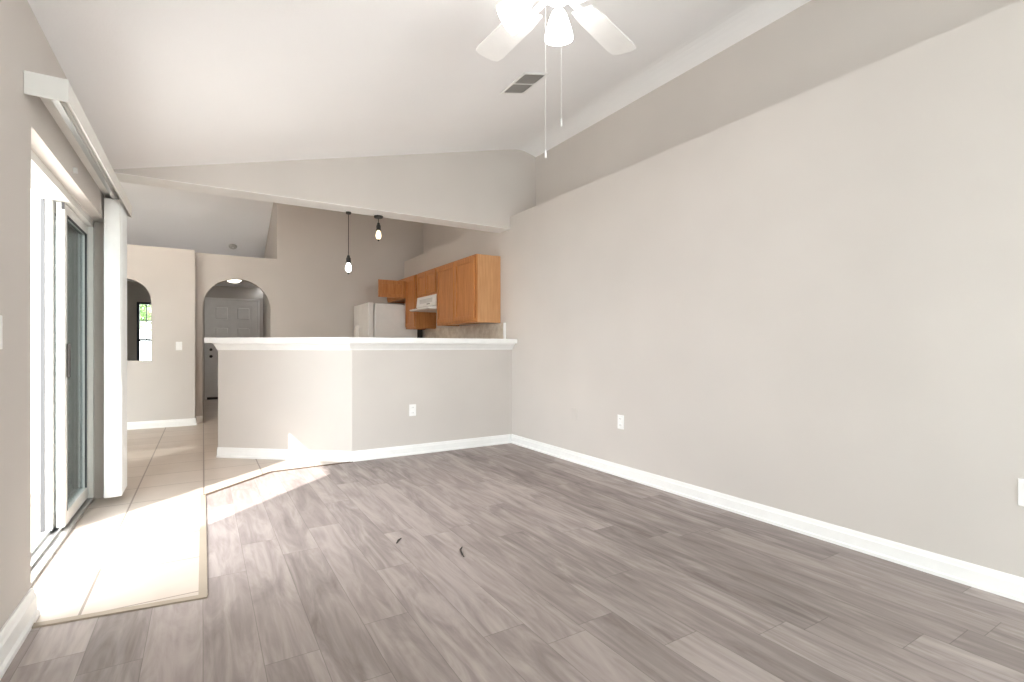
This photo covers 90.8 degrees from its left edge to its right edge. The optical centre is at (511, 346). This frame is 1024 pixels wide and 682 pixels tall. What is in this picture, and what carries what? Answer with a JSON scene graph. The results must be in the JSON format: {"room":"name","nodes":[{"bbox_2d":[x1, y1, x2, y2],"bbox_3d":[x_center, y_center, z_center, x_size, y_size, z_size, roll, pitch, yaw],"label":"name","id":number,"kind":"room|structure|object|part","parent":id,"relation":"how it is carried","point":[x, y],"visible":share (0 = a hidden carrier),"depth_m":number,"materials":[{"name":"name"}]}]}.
{"room":"living room","nodes":[
{"label":"living room","id":0,"kind":"room"},
{"bbox_2d":[31,189,41,493],"bbox_3d":[-4.568,-0.730,3.155,2.900,3.620,0.150,0,0,-31],"label":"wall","id":1,"kind":"structure","parent":0,"point":[35,198],"depth_m":3.72,"materials":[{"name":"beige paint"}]},
{"bbox_2d":[0,0,104,629],"bbox_3d":[-1.206,-0.195,0.639,0.210,2.550,7.950,0,0,-31],"label":"wall","id":2,"kind":"structure","parent":0,"point":[26,124],"depth_m":1.93,"materials":[{"name":"beige paint"}]},
{"bbox_2d":[0,315,2,348],"bbox_3d":[-1.722,-0.050,1.695,0.012,0.116,0.072,0,0,-31],"label":"light switch","id":3,"kind":"object","parent":2,"relation":"attached to","point":[1,316],"visible":1,"depth_m":1.71,"materials":[{"name":"white paint"}]},
{"bbox_2d":[0,588,39,679],"bbox_3d":[-0.473,1.022,-0.329,0.030,0.115,5.532,0,0,-31],"label":"baseboard","id":4,"kind":"structure","parent":2,"relation":"attached to","point":[14,632],"depth_m":1.82,"materials":[{"name":"white paint"}]},
{"bbox_2d":[31,150,93,585],"bbox_3d":[-2.538,0.095,2.763,0.126,1.970,1.878,0,0,-31],"label":"door","id":5,"kind":"structure","parent":2,"relation":"in","point":[66,230],"depth_m":2.94,"materials":[{"name":"white glass"}]},
{"bbox_3d":[-2.835,0.105,3.192,0.035,1.890,0.745,0,0,-31],"label":"fixed panel","id":6,"kind":"part","parent":5,"relation":"part of","materials":[{"name":"white plastic"}]},
{"bbox_3d":[-2.835,0.095,3.192,0.006,1.750,0.625,0,0,-31],"label":"glass","id":7,"kind":"part","parent":5,"relation":"part of","materials":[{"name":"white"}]},
{"bbox_3d":[-2.618,0.080,2.982,0.017,0.200,0.020,0,0,-31],"label":"handle","id":8,"kind":"part","parent":5,"relation":"part of","materials":[{"name":"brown metal"}]},
{"bbox_3d":[-2.803,0.105,3.229,0.040,1.890,0.705,0,0,-31],"label":"sliding panel","id":9,"kind":"part","parent":5,"relation":"part of","materials":[{"name":"white plastic"}]},
{"bbox_3d":[-2.803,0.095,3.229,0.006,1.750,0.585,0,0,-31],"label":"glass","id":10,"kind":"part","parent":5,"relation":"part of","materials":[{"name":"white"}]},
{"bbox_2d":[73,167,77,173],"bbox_3d":[-2.325,-0.940,2.689,0.020,0.030,0.015,0,0,-31],"label":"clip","id":11,"kind":"object","parent":2,"relation":"attached to","point":[75,170],"visible":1,"depth_m":2.68,"materials":[{"name":"white plastic"}]},
{"bbox_2d":[23,70,131,497],"bbox_3d":[-2.374,-0.015,2.878,0.133,2.101,2.112,0,0,-31],"label":"vertical blind","id":12,"kind":"object","parent":2,"relation":"attached to","point":[57,94],"visible":1,"depth_m":3.47,"materials":[{"name":"white plastic"}]},
{"bbox_2d":[127,244,194,421],"bbox_3d":[-5.953,-0.130,6.094,3.606,2.420,0.130,0,0,-31],"label":"wall","id":13,"kind":"structure","parent":0,"point":[162,387],"depth_m":6.80,"materials":[{"name":"beige paint"}]},
{"bbox_2d":[127,416,202,429],"bbox_3d":[-5.929,1.031,6.141,3.695,0.098,0.234,0,0,-31],"label":"baseboard","id":14,"kind":"structure","parent":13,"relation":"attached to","point":[198,419],"depth_m":6.79,"materials":[{"name":"white paint"}]},
{"bbox_2d":[176,342,181,349],"bbox_3d":[-4.536,-0.014,6.878,0.072,0.116,0.012,0,0,-31],"label":"light switch","id":15,"kind":"object","parent":13,"relation":"attached to","point":[178,344],"visible":1,"depth_m":6.88,"materials":[{"name":"white paint"}]},
{"bbox_2d":[31,399,340,621],"bbox_3d":[-4.146,1.130,6.083,6.677,0.100,9.595,0,0,-31],"label":"floor","id":16,"kind":"structure","parent":0,"point":[140,546],"depth_m":3.00,"materials":[{"name":"beige tile"}]},
{"bbox_2d":[354,302,421,337],"bbox_3d":[-2.013,0.207,8.089,0.900,1.745,0.860,0,0,-31],"label":"refrigerator","id":17,"kind":"object","parent":16,"relation":"on","point":[378,320],"visible":0.39,"depth_m":7.69,"materials":[{"name":"white metal"}]},
{"bbox_3d":[-2.468,0.177,8.127,0.083,1.685,0.320,0,0,-31],"label":"door","id":18,"kind":"part","parent":17,"relation":"part of","materials":[{"name":"white metal"}]},
{"bbox_3d":[-2.241,0.177,7.756,0.083,1.685,0.530,0,0,-31],"label":"door","id":19,"kind":"part","parent":17,"relation":"part of","materials":[{"name":"white metal"}]},
{"bbox_3d":[-1.672,0.330,8.309,0.090,1.400,0.820,0,0,-31],"label":"coil panel","id":20,"kind":"part","parent":17,"relation":"part of","materials":[{"name":"black metal"}]},
{"bbox_2d":[127,281,262,399],"bbox_3d":[-7.352,-0.130,9.716,5.000,2.420,0.150,0,0,-31],"label":"wall","id":21,"kind":"structure","parent":0,"point":[136,292],"depth_m":9.79,"materials":[{"name":"beige paint"}]},
{"bbox_2d":[137,302,150,359],"bbox_3d":[-6.895,-0.205,9.984,0.840,1.330,0.070,0,0,-31],"label":"window","id":22,"kind":"structure","parent":21,"relation":"in","point":[138,303],"depth_m":9.76,"materials":[{"name":"white plastic"}]},
{"bbox_2d":[205,297,259,399],"bbox_3d":[-5.852,0.033,10.585,1.005,2.095,0.154,0,0,-31],"label":"door","id":23,"kind":"structure","parent":21,"relation":"in","point":[224,317],"depth_m":10.49,"materials":[{"name":"grey paint"},{"name":"dark bronze"}]},
{"bbox_3d":[-6.025,0.605,10.487,0.312,0.594,0.032,0,0,-31],"label":"panel","id":24,"kind":"part","parent":23,"relation":"part of","materials":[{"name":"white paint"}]},
{"bbox_3d":[-6.025,-0.703,10.487,0.312,0.329,0.032,0,0,-31],"label":"panel","id":25,"kind":"part","parent":23,"relation":"part of","materials":[{"name":"white paint"}]},
{"bbox_3d":[-6.025,-0.140,10.487,0.312,0.604,0.032,0,0,-31],"label":"panel","id":26,"kind":"part","parent":23,"relation":"part of","materials":[{"name":"white paint"}]},
{"bbox_3d":[-5.686,-0.703,10.694,0.312,0.329,0.032,0,0,-31],"label":"panel","id":27,"kind":"part","parent":23,"relation":"part of","materials":[{"name":"white paint"}]},
{"bbox_3d":[-5.686,-0.140,10.694,0.312,0.604,0.032,0,0,-31],"label":"panel","id":28,"kind":"part","parent":23,"relation":"part of","materials":[{"name":"white paint"}]},
{"bbox_2d":[120,182,272,287],"bbox_3d":[-6.455,-1.946,8.020,4.760,1.389,3.680,0,0,-31],"label":"ceiling","id":29,"kind":"structure","parent":0,"point":[199,222],"depth_m":8.18,"materials":[{"name":"white paint"}]},
{"bbox_2d":[229,244,236,248],"bbox_3d":[-4.927,-1.770,8.918,0.129,0.077,0.123,0,0,-25],"label":"smoke detector","id":30,"kind":"object","parent":29,"relation":"attached to","point":[232,246],"visible":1,"depth_m":8.89,"materials":[{"name":"white paint"}]},
{"bbox_2d":[227,280,241,282],"bbox_3d":[-5.071,-1.215,9.207,0.310,0.090,0.310,0,0,-31],"label":"ceiling light","id":31,"kind":"object","parent":29,"relation":"attached to","point":[231,281],"visible":0.47,"depth_m":9.15,"materials":[{"name":"white glass"}]},
{"bbox_2d":[263,293,269,336],"bbox_3d":[-4.927,-0.090,9.078,1.330,2.340,3.470,0,0,-31],"label":"wall","id":32,"kind":"structure","parent":0,"point":[266,311],"depth_m":8.30,"materials":[{"name":"beige paint"}]},
{"bbox_2d":[264,203,275,258],"bbox_3d":[-4.350,-1.940,9.050,0.095,1.200,2.820,0,0,-31],"label":"wall","id":33,"kind":"structure","parent":0,"point":[270,249],"depth_m":8.22,"materials":[{"name":"beige paint"}]},
{"bbox_2d":[195,203,422,415],"bbox_3d":[-3.095,-0.730,8.042,3.545,3.620,0.210,0,0,-31],"label":"wall","id":34,"kind":"structure","parent":0,"point":[308,289],"depth_m":8.00,"materials":[{"name":"beige paint"}]},
{"bbox_2d":[378,278,405,302],"bbox_3d":[-1.908,-0.906,8.108,0.742,0.312,0.896,0,0,-31],"label":"upper cabinet","id":35,"kind":"object","parent":34,"relation":"attached to","point":[394,290],"visible":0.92,"depth_m":7.67,"materials":[{"name":"brown wood"}]},
{"bbox_3d":[-1.821,-0.881,7.658,0.318,0.160,0.005,0,0,-31],"label":"panel","id":36,"kind":"part","parent":35,"relation":"part of","materials":[{"name":"brown wood"}]},
{"bbox_3d":[-1.856,-0.906,8.141,0.018,0.312,0.894,0,0,-31],"label":"frame","id":37,"kind":"part","parent":35,"relation":"part of","materials":[{"name":"brown wood"}]},
{"bbox_2d":[113,150,509,228],"bbox_3d":[-1.607,-1.942,4.913,3.567,1.196,0.241,0,0,-31],"label":"wall","id":38,"kind":"structure","parent":0,"point":[473,187],"depth_m":5.01,"materials":[{"name":"beige paint"}]},
{"bbox_2d":[115,172,508,232],"bbox_3d":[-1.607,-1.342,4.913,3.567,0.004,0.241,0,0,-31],"label":"beam","id":39,"kind":"structure","parent":38,"relation":"attached to","point":[127,178],"depth_m":4.65,"materials":[{"name":"white paint"}]},
{"bbox_2d":[346,211,350,273],"bbox_3d":[-1.624,-1.031,5.015,0.056,0.618,0.056,0,0,-31],"label":"pendant light","id":40,"kind":"object","parent":39,"relation":"hanging from","point":[348,259],"visible":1,"depth_m":5.00,"materials":[{"name":"black metal"}]},
{"bbox_2d":[346,255,350,262],"bbox_3d":[-1.624,-0.873,5.015,0.052,0.080,0.052,0,0,-31],"label":"socket","id":41,"kind":"object","parent":40,"relation":"attached to","point":[348,260],"depth_m":5.00,"materials":[{"name":"black metal"}]},
{"bbox_3d":[-1.624,-1.111,5.015,0.007,0.419,0.007,0,0,36],"label":"cord","id":42,"kind":"part","parent":40,"relation":"part of","materials":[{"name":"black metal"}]},
{"bbox_3d":[-1.624,-0.788,5.015,0.056,0.094,0.056,0,0,-31],"label":"bulb","id":43,"kind":"part","parent":40,"relation":"part of","materials":[{"name":"white glass"}]},
{"bbox_2d":[374,215,382,240],"bbox_3d":[-1.367,-1.211,5.172,0.092,0.258,0.092,0,0,-31],"label":"pendant light","id":44,"kind":"object","parent":39,"relation":"hanging from","point":[378,227],"visible":1,"depth_m":5.15,"materials":[{"name":"white glass"}]},
{"bbox_2d":[376,223,380,230],"bbox_3d":[-1.367,-1.233,5.172,0.052,0.080,0.052,0,0,-31],"label":"socket","id":45,"kind":"object","parent":44,"relation":"attached to","point":[378,228],"depth_m":5.16,"materials":[{"name":"black metal"}]},
{"bbox_3d":[-1.367,-1.148,5.172,0.056,0.094,0.056,0,0,-31],"label":"bulb","id":46,"kind":"part","parent":44,"relation":"part of","materials":[{"name":"white glass"}]},
{"bbox_2d":[218,350,511,450],"bbox_3d":[-1.392,0.522,5.133,2.980,1.115,0.658,0,0,-15],"label":"wall","id":47,"kind":"structure","parent":0,"point":[334,400],"depth_m":4.92,"materials":[{"name":"beige paint"}]},
{"bbox_2d":[204,337,516,343],"bbox_3d":[-1.423,-0.064,5.118,3.111,0.052,0.886,0,0,-14],"label":"countertop","id":48,"kind":"structure","parent":47,"relation":"on","point":[250,339],"depth_m":4.80,"materials":[{"name":"white paint"}]},
{"bbox_2d":[216,434,510,461],"bbox_3d":[-1.384,1.031,5.057,2.977,0.098,0.559,0,0,-14],"label":"baseboard","id":49,"kind":"structure","parent":47,"relation":"attached to","point":[222,452],"depth_m":4.91,"materials":[{"name":"white paint"}]},
{"bbox_2d":[213,343,514,349],"bbox_3d":[-1.372,-0.004,5.037,3.028,0.068,0.606,0,0,-15],"label":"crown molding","id":50,"kind":"structure","parent":47,"relation":"attached to","point":[220,346],"depth_m":4.88,"materials":[{"name":"white paint"}]},
{"bbox_2d":[409,404,415,415],"bbox_3d":[-0.999,0.635,5.077,0.072,0.116,0.010,0,0,-32],"label":"wall outlet","id":51,"kind":"object","parent":47,"relation":"attached to","point":[412,407],"visible":1,"depth_m":5.07,"materials":[{"name":"white paint"}]},
{"bbox_2d":[27,0,810,168],"bbox_3d":[0.601,-1.866,1.604,4.300,1.108,7.709,0,0,-31],"label":"ceiling","id":52,"kind":"structure","parent":0,"point":[158,83],"depth_m":3.26,"materials":[{"name":"white paint"}]},
{"bbox_2d":[500,72,548,93],"bbox_3d":[0.092,-2.025,3.884,0.224,0.062,0.352,0,0,-31],"label":"ceiling vent","id":53,"kind":"object","parent":52,"relation":"in","point":[525,81],"visible":0.94,"depth_m":3.87,"materials":[{"name":"white metal"}]},
{"bbox_2d":[476,0,635,157],"bbox_3d":[0.182,-1.363,2.315,1.280,1.029,1.231,0,0,-31],"label":"ceiling fan","id":54,"kind":"object","parent":52,"relation":"hanging from","point":[517,17],"visible":1,"depth_m":2.48,"materials":[{"name":"white paint"}]},
{"bbox_3d":[-0.024,-1.627,2.639,0.155,0.026,0.460,0,0,-33],"label":"blade","id":55,"kind":"part","parent":54,"relation":"part of","materials":[{"name":"white paint"}]},
{"bbox_3d":[0.000,-1.501,2.292,0.154,0.151,0.141,0,0,-31],"label":"lamp shade","id":56,"kind":"part","parent":54,"relation":"part of","materials":[{"name":"white glass"}]},
{"bbox_3d":[0.162,-1.225,2.270,0.025,0.690,0.001,0,0,-10],"label":"pull chain","id":57,"kind":"part","parent":54,"relation":"part of","materials":[{"name":"white paint"}]},
{"bbox_3d":[0.232,-1.529,2.451,0.144,0.151,0.152,0,0,-31],"label":"lamp shade","id":58,"kind":"part","parent":54,"relation":"part of","materials":[{"name":"white glass"}]},
{"bbox_3d":[0.260,-1.525,2.120,0.136,0.151,0.157,0,0,-31],"label":"lamp shade","id":59,"kind":"part","parent":54,"relation":"part of","materials":[{"name":"white glass"}]},
{"bbox_3d":[0.481,-1.627,2.611,0.155,0.026,0.460,0,0,39],"label":"blade","id":60,"kind":"part","parent":54,"relation":"part of","materials":[{"name":"white paint"}]},
{"bbox_2d":[0,443,1023,681],"bbox_3d":[0.388,1.130,1.451,3.777,0.100,7.670,0,0,-31],"label":"floor","id":61,"kind":"structure","parent":0,"point":[568,571],"depth_m":2.12,"materials":[{"name":"grey wood"}]},
{"bbox_2d":[32,593,207,628],"bbox_3d":[-1.597,1.077,2.061,0.612,0.007,0.034,0,0,-24],"label":"trim","id":62,"kind":"structure","parent":61,"relation":"on","point":[201,596],"depth_m":2.05,"materials":[{"name":"beige wood"}]},
{"bbox_2d":[198,494,207,594],"bbox_3d":[-1.793,1.077,2.930,0.034,0.006,1.730,0,0,-31],"label":"trim","id":63,"kind":"structure","parent":61,"relation":"on","point":[202,589],"depth_m":2.66,"materials":[{"name":"beige wood"}]},
{"bbox_2d":[203,461,352,495],"bbox_3d":[-1.976,1.077,4.276,0.286,0.005,1.326,0,0,34],"label":"trim","id":64,"kind":"structure","parent":61,"relation":"on","point":[349,461],"depth_m":4.26,"materials":[{"name":"brown beige-brown wood laminate"}]},
{"bbox_2d":[404,0,1023,577],"bbox_3d":[1.279,-0.730,4.095,0.503,3.620,11.250,0,0,-31],"label":"wall","id":65,"kind":"structure","parent":0,"point":[791,266],"depth_m":2.97,"materials":[{"name":"beige paint"}]},
{"bbox_2d":[405,274,435,329],"bbox_3d":[-1.389,-0.667,7.644,0.340,0.790,0.430,0,0,-31],"label":"upper cabinet","id":66,"kind":"object","parent":65,"relation":"attached to","point":[413,320],"visible":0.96,"depth_m":7.49,"materials":[{"name":"brown wood"}]},
{"bbox_3d":[-1.523,-0.670,7.558,0.022,0.740,0.388,0,0,-31],"label":"door","id":67,"kind":"part","parent":66,"relation":"part of","materials":[{"name":"brown wood"}]},
{"bbox_3d":[-1.517,-0.670,7.562,0.005,0.638,0.286,0,0,-31],"label":"panel","id":68,"kind":"part","parent":66,"relation":"part of","materials":[{"name":"brown wood"}]},
{"bbox_3d":[-1.507,-0.667,7.571,0.018,0.790,0.430,0,0,-31],"label":"frame","id":69,"kind":"part","parent":66,"relation":"part of","materials":[{"name":"brown wood"}]},
{"bbox_2d":[417,267,436,297],"bbox_3d":[-1.058,-0.886,7.103,0.340,0.352,0.709,0,0,-31],"label":"upper cabinet","id":70,"kind":"object","parent":65,"relation":"attached to","point":[426,280],"visible":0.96,"depth_m":6.97,"materials":[{"name":"brown wood"}]},
{"bbox_3d":[-1.281,-0.889,7.162,0.022,0.302,0.328,0,0,-31],"label":"door","id":71,"kind":"part","parent":70,"relation":"part of","materials":[{"name":"brown wood"}]},
{"bbox_3d":[-1.274,-0.889,7.166,0.005,0.200,0.226,0,0,-31],"label":"panel","id":72,"kind":"part","parent":70,"relation":"part of","materials":[{"name":"brown wood"}]},
{"bbox_2d":[410,294,436,312],"bbox_3d":[-1.101,-0.609,7.078,0.440,0.198,0.700,0,0,-31],"label":"range hood","id":73,"kind":"object","parent":70,"relation":"attached to","point":[427,303],"visible":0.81,"depth_m":6.98,"materials":[{"name":"white metal"}]},
{"bbox_2d":[420,297,432,303],"bbox_3d":[-1.197,-0.640,7.019,0.007,0.060,0.460,0,0,-31],"label":"grille","id":74,"kind":"object","parent":73,"relation":"attached to","point":[423,300],"depth_m":6.99,"materials":[{"name":"white metal"}]},
{"bbox_3d":[-1.097,-0.889,6.876,0.005,0.200,0.226,0,0,-31],"label":"panel","id":75,"kind":"part","parent":70,"relation":"part of","materials":[{"name":"brown wood"}]},
{"bbox_3d":[-1.103,-0.889,6.872,0.022,0.302,0.328,0,0,-31],"label":"door","id":76,"kind":"part","parent":70,"relation":"part of","materials":[{"name":"brown wood"}]},
{"bbox_2d":[425,323,502,338],"bbox_3d":[-0.725,-0.050,6.878,0.012,0.460,2.430,0,0,-31],"label":"backsplash","id":77,"kind":"structure","parent":65,"relation":"attached to","point":[484,331],"depth_m":6.56,"materials":[{"name":"beige tile"}]},
{"bbox_2d":[437,254,500,325],"bbox_3d":[-0.575,-0.672,6.313,0.340,0.780,1.130,0,0,-31],"label":"upper cabinet","id":78,"kind":"object","parent":65,"relation":"attached to","point":[468,288],"visible":1,"depth_m":5.91,"materials":[{"name":"brown wood"}]},
{"bbox_3d":[-0.853,-0.675,6.462,0.022,0.730,0.538,0,0,-31],"label":"door","id":79,"kind":"part","parent":78,"relation":"part of","materials":[{"name":"brown wood"}]},
{"bbox_3d":[-0.846,-0.675,6.466,0.005,0.628,0.436,0,0,-31],"label":"panel","id":80,"kind":"part","parent":78,"relation":"part of","materials":[{"name":"brown wood"}]},
{"bbox_3d":[-0.693,-0.672,6.241,0.018,0.780,1.130,0,0,-31],"label":"frame","id":81,"kind":"part","parent":78,"relation":"part of","materials":[{"name":"brown wood"}]},
{"bbox_3d":[-0.566,-0.675,5.993,0.022,0.730,0.538,0,0,-31],"label":"door","id":82,"kind":"part","parent":78,"relation":"part of","materials":[{"name":"brown wood"}]},
{"bbox_3d":[-0.559,-0.675,5.997,0.005,0.628,0.436,0,0,-31],"label":"panel","id":83,"kind":"part","parent":78,"relation":"part of","materials":[{"name":"brown wood"}]},
{"bbox_2d":[503,323,505,338],"bbox_3d":[-0.087,-0.050,5.826,0.020,0.460,0.030,0,0,-31],"label":"trim","id":84,"kind":"structure","parent":65,"relation":"attached to","point":[504,324],"depth_m":5.82,"materials":[{"name":"white paint"}]},
{"bbox_2d":[618,415,623,429],"bbox_3d":[0.906,0.626,4.214,0.010,0.116,0.072,0,0,-31],"label":"wall outlet","id":85,"kind":"object","parent":65,"relation":"attached to","point":[620,417],"visible":1,"depth_m":4.20,"materials":[{"name":"white paint"}]},
{"bbox_2d":[511,434,1023,602],"bbox_3d":[1.989,1.031,2.430,0.024,0.098,7.670,0,0,-31],"label":"baseboard","id":86,"kind":"structure","parent":65,"relation":"attached to","point":[1010,586],"depth_m":2.83,"materials":[{"name":"white paint"}]},
{"bbox_2d":[1018,478,1023,505],"bbox_3d":[2.182,0.619,2.129,0.010,0.116,0.072,0,0,-31],"label":"wall outlet","id":87,"kind":"object","parent":65,"relation":"attached to","point":[1020,481],"visible":1,"depth_m":2.15,"materials":[{"name":"white paint"}]},
{"label":"outside","id":88,"kind":"structure","parent":0,"visible":0},
{"bbox_3d":[-15.328,1.265,21.219,24.000,0.130,27.800,0,0,-31],"label":"driveway","id":89,"kind":"object","parent":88,"visible":0},
{"bbox_2d":[140,305,150,329],"bbox_3d":[-9.650,-0.426,12.396,1.614,3.257,1.539,0,0,-31],"label":"tree","id":90,"kind":"object","parent":89,"relation":"on","point":[142,312],"visible":0.02,"depth_m":12.42,"materials":[{"name":"green plant"}]},
{"bbox_2d":[140,305,150,336],"bbox_3d":[-10.248,-0.604,14.781,1.882,3.614,1.980,0,0,-31],"label":"tree","id":91,"kind":"object","parent":89,"relation":"on","point":[149,315],"visible":0.02,"depth_m":14.54,"materials":[{"name":"green plant"}]},
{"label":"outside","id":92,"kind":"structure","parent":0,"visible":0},
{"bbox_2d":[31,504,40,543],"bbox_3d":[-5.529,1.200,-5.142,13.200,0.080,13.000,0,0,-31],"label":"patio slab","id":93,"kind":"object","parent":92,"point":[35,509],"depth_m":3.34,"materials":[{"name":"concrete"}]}
]}

